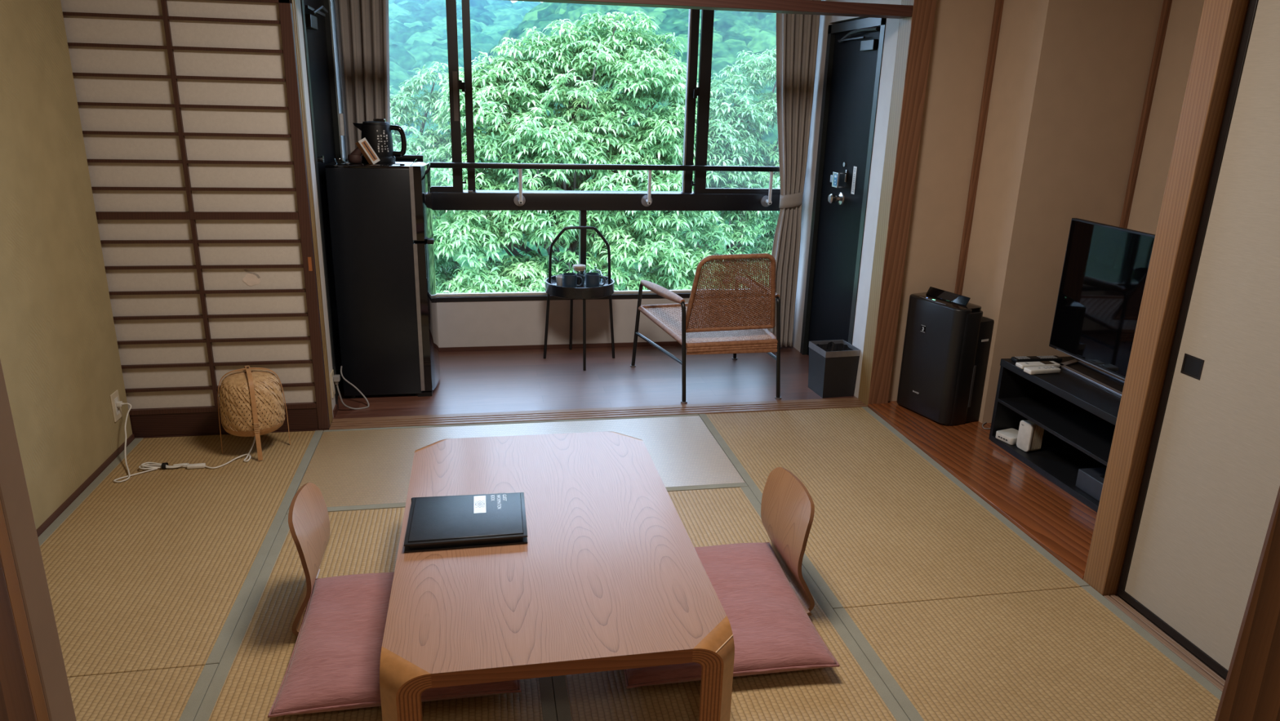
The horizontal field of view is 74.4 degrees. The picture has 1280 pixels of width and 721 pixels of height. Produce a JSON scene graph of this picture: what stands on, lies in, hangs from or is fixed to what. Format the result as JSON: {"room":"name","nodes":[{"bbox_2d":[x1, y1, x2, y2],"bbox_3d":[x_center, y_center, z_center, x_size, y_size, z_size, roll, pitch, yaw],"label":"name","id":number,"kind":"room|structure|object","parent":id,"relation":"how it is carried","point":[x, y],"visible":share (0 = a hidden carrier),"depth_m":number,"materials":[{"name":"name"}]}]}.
{"room":"japanese inn room","nodes":[
{"label":"japanese inn room","id":0,"kind":"room"},
{"bbox_2d":[0,0,132,529],"bbox_3d":[-1.950,-0.266,1.730,0.146,2.550,3.420,-2,18,-10],"label":"wall","id":1,"kind":"structure","parent":0,"point":[60,357],"depth_m":3.03,"materials":[{"name":"paint"}]},
{"bbox_2d":[36,433,134,537],"bbox_3d":[-1.913,0.854,2.136,0.007,0.072,3.336,-2,18,-10],"label":"baseboard","id":2,"kind":"structure","parent":1,"relation":"attached to","point":[58,512],"depth_m":3.20,"materials":[{"name":"brown wood"}]},
{"bbox_2d":[110,389,122,422],"bbox_3d":[-2.191,0.190,3.530,0.008,0.120,0.072,-2,18,-10],"label":"wall outlet","id":3,"kind":"object","parent":1,"relation":"attached to","point":[114,397],"visible":0.97,"depth_m":3.52,"materials":[{"name":"beige plastic"}]},
{"bbox_2d":[114,396,119,415],"bbox_3d":[-2.189,0.190,3.530,0.002,0.072,0.034,-2,18,-10],"label":"socket","id":4,"kind":"object","parent":3,"relation":"attached to","point":[117,409],"depth_m":3.52,"materials":[{"name":"white plastic"}]},
{"bbox_2d":[296,0,346,417],"bbox_3d":[-1.573,-1.019,4.163,0.099,2.550,1.150,-2,18,-10],"label":"wall","id":5,"kind":"structure","parent":0,"point":[298,2],"depth_m":3.80,"materials":[{"name":"white paper"}]},
{"bbox_2d":[300,0,344,408],"bbox_3d":[-1.520,-0.896,4.127,0.083,2.140,0.799,-2,18,-10],"label":"door","id":6,"kind":"structure","parent":5,"relation":"in","point":[327,125],"depth_m":4.08,"materials":[{"name":"black paint"}]},
{"bbox_2d":[329,369,335,398],"bbox_3d":[-1.450,0.110,3.983,0.008,0.120,0.072,-2,18,-10],"label":"wall outlet","id":7,"kind":"object","parent":5,"relation":"attached to","point":[331,375],"visible":1,"depth_m":3.96,"materials":[{"name":"beige plastic"}]},
{"bbox_2d":[332,375,334,391],"bbox_3d":[-1.447,0.110,3.983,0.002,0.072,0.034,-2,18,-10],"label":"socket","id":8,"kind":"object","parent":7,"relation":"attached to","point":[333,383],"depth_m":3.97,"materials":[{"name":"white plastic"}]},
{"bbox_2d":[333,404,337,417],"bbox_3d":[-1.455,0.240,4.029,0.008,0.035,0.083,-2,18,-10],"label":"baseboard","id":9,"kind":"structure","parent":5,"relation":"attached to","point":[335,408],"depth_m":4.02,"materials":[{"name":"brown wood"}]},
{"bbox_2d":[334,0,390,157],"bbox_3d":[-1.424,-1.121,4.500,0.285,2.250,0.079,-2,18,-10],"label":"curtain","id":10,"kind":"object","parent":5,"relation":"hanging from","point":[362,30],"visible":0.3,"depth_m":4.36,"materials":[{"name":"grey fabric"}]},
{"bbox_2d":[332,345,856,420],"bbox_3d":[-0.238,0.135,4.728,2.740,0.120,1.070,-2,18,-10],"label":"floor","id":11,"kind":"structure","parent":0,"point":[495,380],"depth_m":4.59,"materials":[{"name":"red wood"}]},
{"bbox_2d":[324,155,439,409],"bbox_3d":[-1.261,-0.405,4.212,0.479,1.167,0.679,-2,18,-10],"label":"refrigerator","id":12,"kind":"object","parent":11,"relation":"on","point":[380,215],"visible":0.99,"depth_m":4.09,"materials":[{"name":"black metal"}]},
{"bbox_2d":[347,137,380,164],"bbox_3d":[-1.310,-0.986,3.985,0.151,0.131,0.068,3,17,3],"label":"wooden stand","id":13,"kind":"object","parent":12,"relation":"on","point":[363,148],"visible":0.96,"depth_m":3.97,"materials":[{"name":"orange wood"}]},
{"bbox_2d":[353,118,406,163],"bbox_3d":[-1.262,-1.067,4.093,0.190,0.203,0.176,11,20,28],"label":"electric kettle","id":14,"kind":"object","parent":12,"relation":"on","point":[377,132],"visible":0.92,"depth_m":4.05,"materials":[{"name":"black plastic"}]},
{"bbox_2d":[377,129,388,152],"bbox_3d":[-1.232,-1.050,4.041,0.054,0.104,0.008,-12,22,-36],"label":"print","id":15,"kind":"object","parent":14,"relation":"on","point":[382,135],"depth_m":4.04},
{"bbox_2d":[543,226,614,370],"bbox_3d":[-0.346,-0.378,4.843,0.397,0.785,0.397,13,21,32],"label":"side table","id":16,"kind":"object","parent":11,"relation":"on","point":[581,292],"visible":0.83,"depth_m":4.74,"materials":[{"name":"black metal"}]},
{"bbox_2d":[555,275,562,286],"bbox_3d":[-0.446,-0.449,4.779,0.062,0.057,0.062,-2,18,-10],"label":"cup","id":17,"kind":"object","parent":16,"relation":"on","point":[559,277],"visible":0.54,"depth_m":4.76,"materials":[{"name":"white ceramic"}]},
{"bbox_2d":[562,272,582,287],"bbox_3d":[-0.382,-0.440,4.703,0.105,0.088,0.081,-10,21,-32],"label":"mug","id":18,"kind":"object","parent":16,"relation":"on","point":[569,279],"visible":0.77,"depth_m":4.67,"materials":[{"name":"ceramic"}]},
{"bbox_2d":[573,263,586,285],"bbox_3d":[-0.348,-0.489,4.823,0.075,0.112,0.075,-2,18,-10],"label":"glass canister","id":19,"kind":"object","parent":16,"relation":"on","point":[578,267],"visible":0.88,"depth_m":4.80,"materials":[{"name":"clear glass"}]},
{"bbox_2d":[544,273,614,299],"bbox_3d":[-0.345,-0.426,4.827,0.397,0.068,0.397,-2,18,-10],"label":"tray","id":20,"kind":"object","parent":16,"relation":"on","point":[581,292],"depth_m":4.68,"materials":[{"name":"black metal"}]},
{"bbox_2d":[585,272,605,287],"bbox_3d":[-0.256,-0.444,4.726,0.105,0.088,0.081,-10,21,-32],"label":"mug","id":21,"kind":"object","parent":16,"relation":"on","point":[592,279],"visible":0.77,"depth_m":4.69,"materials":[{"name":"ceramic"}]},
{"bbox_2d":[630,253,781,403],"bbox_3d":[0.350,-0.255,4.520,0.684,0.778,0.798,-2,18,-10],"label":"rattan armchair","id":22,"kind":"object","parent":11,"relation":"on","point":[715,326],"visible":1,"depth_m":4.27,"materials":[{"name":"brown wicker"}]},
{"bbox_2d":[808,339,860,398],"bbox_3d":[1.026,0.044,4.495,0.200,0.258,0.200,-3,18,-14],"label":"waste bin","id":23,"kind":"object","parent":11,"relation":"on","point":[833,367],"visible":1,"depth_m":4.43,"materials":[{"name":"black plastic"}]},
{"bbox_2d":[436,296,767,347],"bbox_3d":[-0.363,-0.199,5.238,2.820,0.405,0.150,-2,18,-10],"label":"wall","id":24,"kind":"structure","parent":0,"point":[513,322],"depth_m":5.10,"materials":[{"name":"white paint"}]},
{"bbox_2d":[338,0,780,302],"bbox_3d":[-0.312,-1.284,4.824,2.634,1.915,0.215,-2,18,-10],"label":"window","id":25,"kind":"structure","parent":24,"relation":"in","point":[453,197],"depth_m":4.87,"materials":[{"name":"black metal"}]},
{"bbox_2d":[439,341,681,351],"bbox_3d":[-0.344,-0.090,5.191,2.634,0.026,0.010,-2,18,-10],"label":"baseboard","id":26,"kind":"structure","parent":24,"relation":"attached to","point":[659,343],"depth_m":5.15,"materials":[{"name":"brown wood"}]},
{"bbox_2d":[791,0,902,397],"bbox_3d":[1.111,-1.097,4.646,0.084,2.550,1.180,-2,18,-10],"label":"wall","id":27,"kind":"structure","parent":0,"point":[891,31],"depth_m":4.37,"materials":[{"name":"white paint"}]},
{"bbox_2d":[328,397,867,429],"bbox_3d":[-0.139,0.284,4.155,2.631,0.064,0.128,-2,18,-10],"label":"sill","id":28,"kind":"structure","parent":27,"relation":"attached to","point":[844,402],"depth_m":4.12,"materials":[{"name":"brown wood"}]},
{"bbox_2d":[502,0,912,18],"bbox_3d":[-0.087,-1.536,3.579,2.629,0.047,0.120,-2,18,-10],"label":"beam","id":29,"kind":"structure","parent":27,"relation":"attached to","point":[783,6],"depth_m":3.66,"materials":[{"name":"brown wood"}]},
{"bbox_2d":[767,0,821,346],"bbox_3d":[0.848,-1.177,4.926,0.278,2.280,0.080,-2,18,-10],"label":"curtain","id":30,"kind":"object","parent":27,"relation":"hanging from","point":[797,34],"visible":0.89,"depth_m":4.89,"materials":[{"name":"grey fabric"}]},
{"bbox_2d":[800,17,886,355],"bbox_3d":[1.083,-0.845,4.610,0.099,1.888,0.697,-2,18,-10],"label":"door","id":31,"kind":"structure","parent":27,"relation":"in","point":[855,48],"depth_m":4.59,"materials":[{"name":"black paint"}]},
{"bbox_2d":[888,0,995,400],"bbox_3d":[1.460,-0.915,4.095,0.380,2.550,0.090,-2,18,-10],"label":"wall","id":32,"kind":"structure","parent":0,"point":[960,44],"depth_m":4.02,"materials":[{"name":"beige paper"}]},
{"bbox_2d":[954,0,1004,295],"bbox_3d":[1.619,-0.957,4.053,0.030,2.436,0.022,-2,18,-10],"label":"trim","id":33,"kind":"structure","parent":32,"relation":"attached to","point":[998,6],"depth_m":4.02,"materials":[{"name":"brown wood"}]},
{"bbox_2d":[867,400,1097,579],"bbox_3d":[1.813,0.502,3.680,1.014,0.114,1.663,-2,18,-10],"label":"floor","id":34,"kind":"structure","parent":0,"point":[1057,521],"depth_m":3.46,"materials":[{"name":"brown wood"}]},
{"bbox_2d":[857,0,937,405],"bbox_3d":[1.243,-0.942,4.027,0.110,2.470,0.120,-2,18,-10],"label":"post","id":35,"kind":"object","parent":34,"relation":"on","point":[915,33],"visible":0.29,"depth_m":4.03,"materials":[{"name":"brown wood"}]},
{"bbox_2d":[896,286,994,429],"bbox_3d":[1.518,-0.022,4.102,0.264,0.617,0.480,-9,20,-31],"label":"air purifier","id":36,"kind":"object","parent":34,"relation":"on","point":[947,342],"visible":0.96,"depth_m":4.03,"materials":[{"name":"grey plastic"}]},
{"bbox_2d":[988,355,1124,512],"bbox_3d":[1.921,0.338,3.370,0.405,0.390,1.115,-2,18,-10],"label":"tv stand","id":37,"kind":"object","parent":34,"relation":"on","point":[1077,416],"visible":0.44,"depth_m":3.59,"materials":[{"name":"black wood"}]},
{"bbox_2d":[995,427,1018,444],"bbox_3d":[1.691,0.345,3.834,0.111,0.032,0.100,-6,19,-24],"label":"box","id":38,"kind":"object","parent":37,"relation":"on","point":[1009,436],"visible":0.78,"depth_m":3.82,"materials":[{"name":"white plastic"}]},
{"bbox_2d":[1016,419,1044,451],"bbox_3d":[1.722,0.330,3.718,0.074,0.132,0.076,-4,18,-17],"label":"router","id":39,"kind":"object","parent":37,"relation":"on","point":[1029,437],"visible":0.91,"depth_m":3.69,"materials":[{"name":"white plastic"}]},
{"bbox_2d":[1011,355,1062,362],"bbox_3d":[1.772,-0.006,3.768,0.225,0.019,0.046,-1,18,-9],"label":"remote control","id":40,"kind":"object","parent":37,"relation":"on","point":[1024,358],"visible":1,"depth_m":3.75,"materials":[{"name":"black plastic"}]},
{"bbox_2d":[1015,360,1060,368],"bbox_3d":[1.738,0.019,3.684,0.185,0.019,0.052,-2,18,-10],"label":"remote control","id":41,"kind":"object","parent":37,"relation":"on","point":[1021,365],"visible":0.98,"depth_m":3.67,"materials":[{"name":"white plastic"}]},
{"bbox_2d":[1023,365,1060,374],"bbox_3d":[1.722,0.041,3.611,0.150,0.021,0.050,-3,18,-14],"label":"remote control","id":42,"kind":"object","parent":37,"relation":"on","point":[1046,369],"visible":1,"depth_m":3.60,"materials":[{"name":"white plastic"}]},
{"bbox_2d":[997,395,1115,466],"bbox_3d":[1.917,0.333,3.368,0.393,0.015,1.071,-2,18,-10],"label":"shelf","id":43,"kind":"object","parent":37,"relation":"attached to","point":[1091,434],"depth_m":3.57,"materials":[{"name":"black wood"}]},
{"bbox_2d":[1075,466,1106,501],"bbox_3d":[1.886,0.516,3.228,0.215,0.078,0.355,-2,18,-10],"label":"box","id":44,"kind":"object","parent":37,"relation":"on","point":[1090,480],"visible":0.23,"depth_m":3.31,"materials":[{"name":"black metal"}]},
{"bbox_2d":[1048,217,1155,396],"bbox_3d":[1.989,-0.157,3.236,0.168,0.636,1.015,-2,18,-10],"label":"television","id":45,"kind":"object","parent":37,"relation":"on","point":[1105,268],"visible":0.38,"depth_m":3.45,"materials":[{"name":"black plastic"}]},
{"bbox_2d":[961,0,1163,422],"bbox_3d":[1.969,-0.877,4.019,0.640,2.550,0.440,-2,18,-10],"label":"wall","id":46,"kind":"structure","parent":0,"point":[1070,77],"depth_m":3.79,"materials":[{"name":"beige paint"}]},
{"bbox_2d":[1127,0,1204,234],"bbox_3d":[2.437,-0.603,3.184,0.100,2.550,1.460,-2,18,-10],"label":"wall","id":47,"kind":"structure","parent":0,"point":[1184,17],"depth_m":3.67,"materials":[{"name":"beige paper"}]},
{"bbox_2d":[1119,0,1172,228],"bbox_3d":[2.246,-0.870,3.829,0.024,2.436,0.022,-2,18,-10],"label":"trim","id":48,"kind":"structure","parent":47,"relation":"attached to","point":[1166,5],"depth_m":3.75,"materials":[{"name":"brown wood"}]},
{"bbox_3d":[0.425,1.089,1.836,4.850,0.065,4.900,-2,18,-10],"label":"floor","id":49,"kind":"structure","parent":0,"visible":0},
{"bbox_2d":[0,359,76,720],"bbox_3d":[-0.405,0.381,0.471,0.166,2.050,0.129,-2,18,-10],"label":"door frame","id":50,"kind":"structure","parent":49,"relation":"on","point":[15,499],"depth_m":0.44,"materials":[{"name":"brown wood"}]},
{"bbox_2d":[67,662,218,720],"bbox_3d":[-1.370,1.104,1.429,0.785,0.056,1.671,-2,18,-10],"label":"mat","id":51,"kind":"object","parent":49,"relation":"on","point":[171,694],"visible":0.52,"depth_m":2.15,"materials":[{"name":"wicker"}]},
{"bbox_2d":[37,430,323,677],"bbox_3d":[-1.676,0.605,2.995,0.785,0.056,1.669,-2,18,-10],"label":"mat","id":52,"kind":"object","parent":49,"relation":"on","point":[159,568],"visible":0.7,"depth_m":2.83,"materials":[{"name":"wicker"}]},
{"bbox_2d":[113,365,290,482],"bbox_3d":[-1.821,0.216,3.508,0.649,0.370,0.374,-6,19,-23],"label":"lamp","id":53,"kind":"object","parent":52,"relation":"on","point":[251,402],"visible":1,"depth_m":3.47,"materials":[{"name":"beige wicker"}]},
{"bbox_2d":[186,462,205,469],"bbox_3d":[-1.802,0.428,3.425,0.068,0.016,0.023,-3,18,-14],"label":"switch","id":54,"kind":"object","parent":53,"relation":"attached to","point":[198,465],"depth_m":3.42,"materials":[{"name":"white plastic"}]},
{"bbox_2d":[193,506,557,720],"bbox_3d":[-0.703,0.830,2.361,0.878,0.056,1.718,-2,18,-10],"label":"mat","id":55,"kind":"object","parent":49,"relation":"on","point":[245,685],"visible":0.37,"depth_m":2.34,"materials":[{"name":"wicker"}]},
{"bbox_2d":[288,482,329,636],"bbox_3d":[-0.783,0.564,2.498,0.440,0.361,0.360,-2,18,-10],"label":"chair","id":56,"kind":"object","parent":55,"relation":"on","point":[308,522],"visible":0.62,"depth_m":2.43,"materials":[{"name":"brown wood"}]},
{"bbox_2d":[267,571,521,717],"bbox_3d":[-0.651,0.744,2.357,0.603,0.075,0.610,-2,18,-10],"label":"floor cushion","id":57,"kind":"object","parent":56,"relation":"on","point":[334,664],"visible":0.46,"depth_m":2.18,"materials":[{"name":"pink fabric"}]},
{"bbox_2d":[286,413,747,513],"bbox_3d":[-0.503,0.438,3.628,1.758,0.056,0.813,-2,18,-10],"label":"mat","id":58,"kind":"object","parent":49,"relation":"on","point":[366,468],"visible":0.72,"depth_m":3.65,"materials":[{"name":"wicker"}]},
{"bbox_2d":[551,486,910,720],"bbox_3d":[0.161,0.803,2.522,0.878,0.056,1.718,-2,18,-10],"label":"mat","id":59,"kind":"object","parent":49,"relation":"on","point":[852,691],"visible":0.47,"depth_m":2.24,"materials":[{"name":"wicker"}]},
{"bbox_2d":[379,431,734,720],"bbox_3d":[-0.279,0.611,2.452,0.782,0.328,1.270,-2,18,-10],"label":"table","id":60,"kind":"object","parent":59,"relation":"on","point":[608,575],"visible":0.94,"depth_m":2.08,"materials":[{"name":"brown wood"}]},
{"bbox_2d":[404,492,527,552],"bbox_3d":[-0.483,0.445,2.367,0.326,0.028,0.276,-2,18,-10],"label":"binder","id":61,"kind":"object","parent":60,"relation":"on","point":[479,520],"visible":1,"depth_m":2.32,"materials":[{"name":"black leather"}]},
{"bbox_2d":[760,466,814,616],"bbox_3d":[0.283,0.556,2.617,0.440,0.361,0.378,-2,18,-10],"label":"chair","id":62,"kind":"object","parent":59,"relation":"on","point":[787,505],"visible":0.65,"depth_m":2.63,"materials":[{"name":"brown wood"}]},
{"bbox_2d":[623,542,839,688],"bbox_3d":[0.204,0.719,2.512,0.607,0.075,0.657,-2,18,-10],"label":"floor cushion","id":63,"kind":"object","parent":62,"relation":"on","point":[772,631],"visible":0.48,"depth_m":2.38,"materials":[{"name":"pink fabric"}]},
{"bbox_2d":[698,406,1089,608],"bbox_3d":[0.880,0.526,3.469,0.893,0.056,1.669,-2,18,-10],"label":"mat","id":64,"kind":"object","parent":49,"relation":"on","point":[891,524],"visible":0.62,"depth_m":3.19,"materials":[{"name":"wicker"}]},
{"bbox_2d":[833,585,1222,720],"bbox_3d":[1.186,1.026,1.902,0.893,0.056,1.671,-2,18,-10],"label":"mat","id":65,"kind":"object","parent":49,"relation":"on","point":[1067,654],"visible":0.8,"depth_m":2.37,"materials":[{"name":"wicker"}]},
{"bbox_2d":[1103,594,1226,691],"bbox_3d":[1.694,1.011,1.968,0.122,0.040,1.610,-2,18,-10],"label":"sill","id":66,"kind":"structure","parent":49,"relation":"on","point":[1157,632],"depth_m":2.48,"materials":[{"name":"brown wood"}]},
{"bbox_2d":[1116,0,1279,679],"bbox_3d":[1.715,0.066,1.669,0.024,1.937,1.607,-2,18,-10],"label":"sliding panel","id":67,"kind":"object","parent":66,"relation":"on","point":[1211,483],"visible":1,"depth_m":2.30,"materials":[{"name":"beige paper"}]},
{"bbox_2d":[1083,0,1249,595],"bbox_3d":[1.569,-0.422,2.399,0.124,2.470,0.094,-2,18,-10],"label":"post","id":68,"kind":"object","parent":49,"relation":"on","point":[1222,22],"visible":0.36,"depth_m":2.43,"materials":[{"name":"beige wood"}]},
{"bbox_2d":[1214,485,1279,720],"bbox_3d":[0.610,0.349,0.659,0.209,2.050,0.190,-2,18,-10],"label":"post","id":69,"kind":"object","parent":49,"relation":"on","point":[1251,691],"depth_m":0.68,"materials":[{"name":"brown wood"}]},
{"bbox_3d":[-1.942,-0.821,3.500,0.840,2.550,0.075,-2,18,-10],"label":"wall","id":70,"kind":"structure","parent":0,"visible":0},
{"bbox_2d":[134,424,330,438],"bbox_3d":[-1.902,0.376,3.812,0.960,0.122,0.078,-2,18,-10],"label":"sill","id":71,"kind":"structure","parent":70,"relation":"attached to","point":[314,429],"depth_m":3.76,"materials":[{"name":"brown wood"}]},
{"bbox_2d":[60,0,329,436],"bbox_3d":[-1.831,-0.569,3.502,0.883,1.867,0.032,-2,18,-10],"label":"screen","id":72,"kind":"object","parent":71,"relation":"on","point":[190,113],"visible":0.8,"depth_m":3.48,"materials":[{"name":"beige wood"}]},
{"bbox_2d":[291,0,333,424],"bbox_3d":[-1.463,-0.869,3.560,0.117,2.470,0.109,-2,18,-10],"label":"post","id":73,"kind":"object","parent":71,"relation":"on","point":[294,2],"visible":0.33,"depth_m":3.63,"materials":[{"name":"brown wood"}]},
{"label":"outside","id":74,"kind":"structure","parent":0,"visible":0},
{"bbox_3d":[-10.244,-47.848,148.240,220.000,28.673,297.500,-2,18,-10],"label":"hillside","id":75,"kind":"object","parent":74,"visible":0},
{"bbox_2d":[389,61,488,293],"bbox_3d":[-4.130,0.390,15.149,3.573,10.981,4.192,0,17,-5],"label":"broadleaf tree","id":76,"kind":"object","parent":75,"relation":"on","point":[413,148],"visible":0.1,"depth_m":14.37,"materials":[{"name":"green plant"}]},
{"bbox_2d":[388,0,542,221],"bbox_3d":[-28.907,-52.774,147.102,120.623,38.505,176.681,-2,18,-10],"label":"forest","id":77,"kind":"object","parent":75,"relation":"on","point":[418,33],"visible":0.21,"depth_m":147.77,"materials":[{"name":"green plant"}]},
{"bbox_2d":[417,10,724,293],"bbox_3d":[-1.306,0.059,14.955,5.434,11.874,4.688,-1,18,-7],"label":"broadleaf tree","id":78,"kind":"object","parent":75,"relation":"on","point":[499,102],"visible":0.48,"depth_m":13.65,"materials":[{"name":"green plant"}]},
{"bbox_2d":[435,2,779,293],"bbox_3d":[14.014,-28.269,84.474,66.498,31.246,91.305,-2,18,-10],"label":"forest","id":79,"kind":"object","parent":75,"relation":"on","point":[734,32],"visible":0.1,"depth_m":87.76,"materials":[{"name":"green plant"}]},
{"bbox_2d":[644,48,780,289],"bbox_3d":[1.957,-0.021,16.235,4.872,11.433,4.166,-10,21,-32],"label":"broadleaf tree","id":80,"kind":"object","parent":75,"relation":"on","point":[729,144],"visible":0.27,"depth_m":15.08,"materials":[{"name":"green plant"}]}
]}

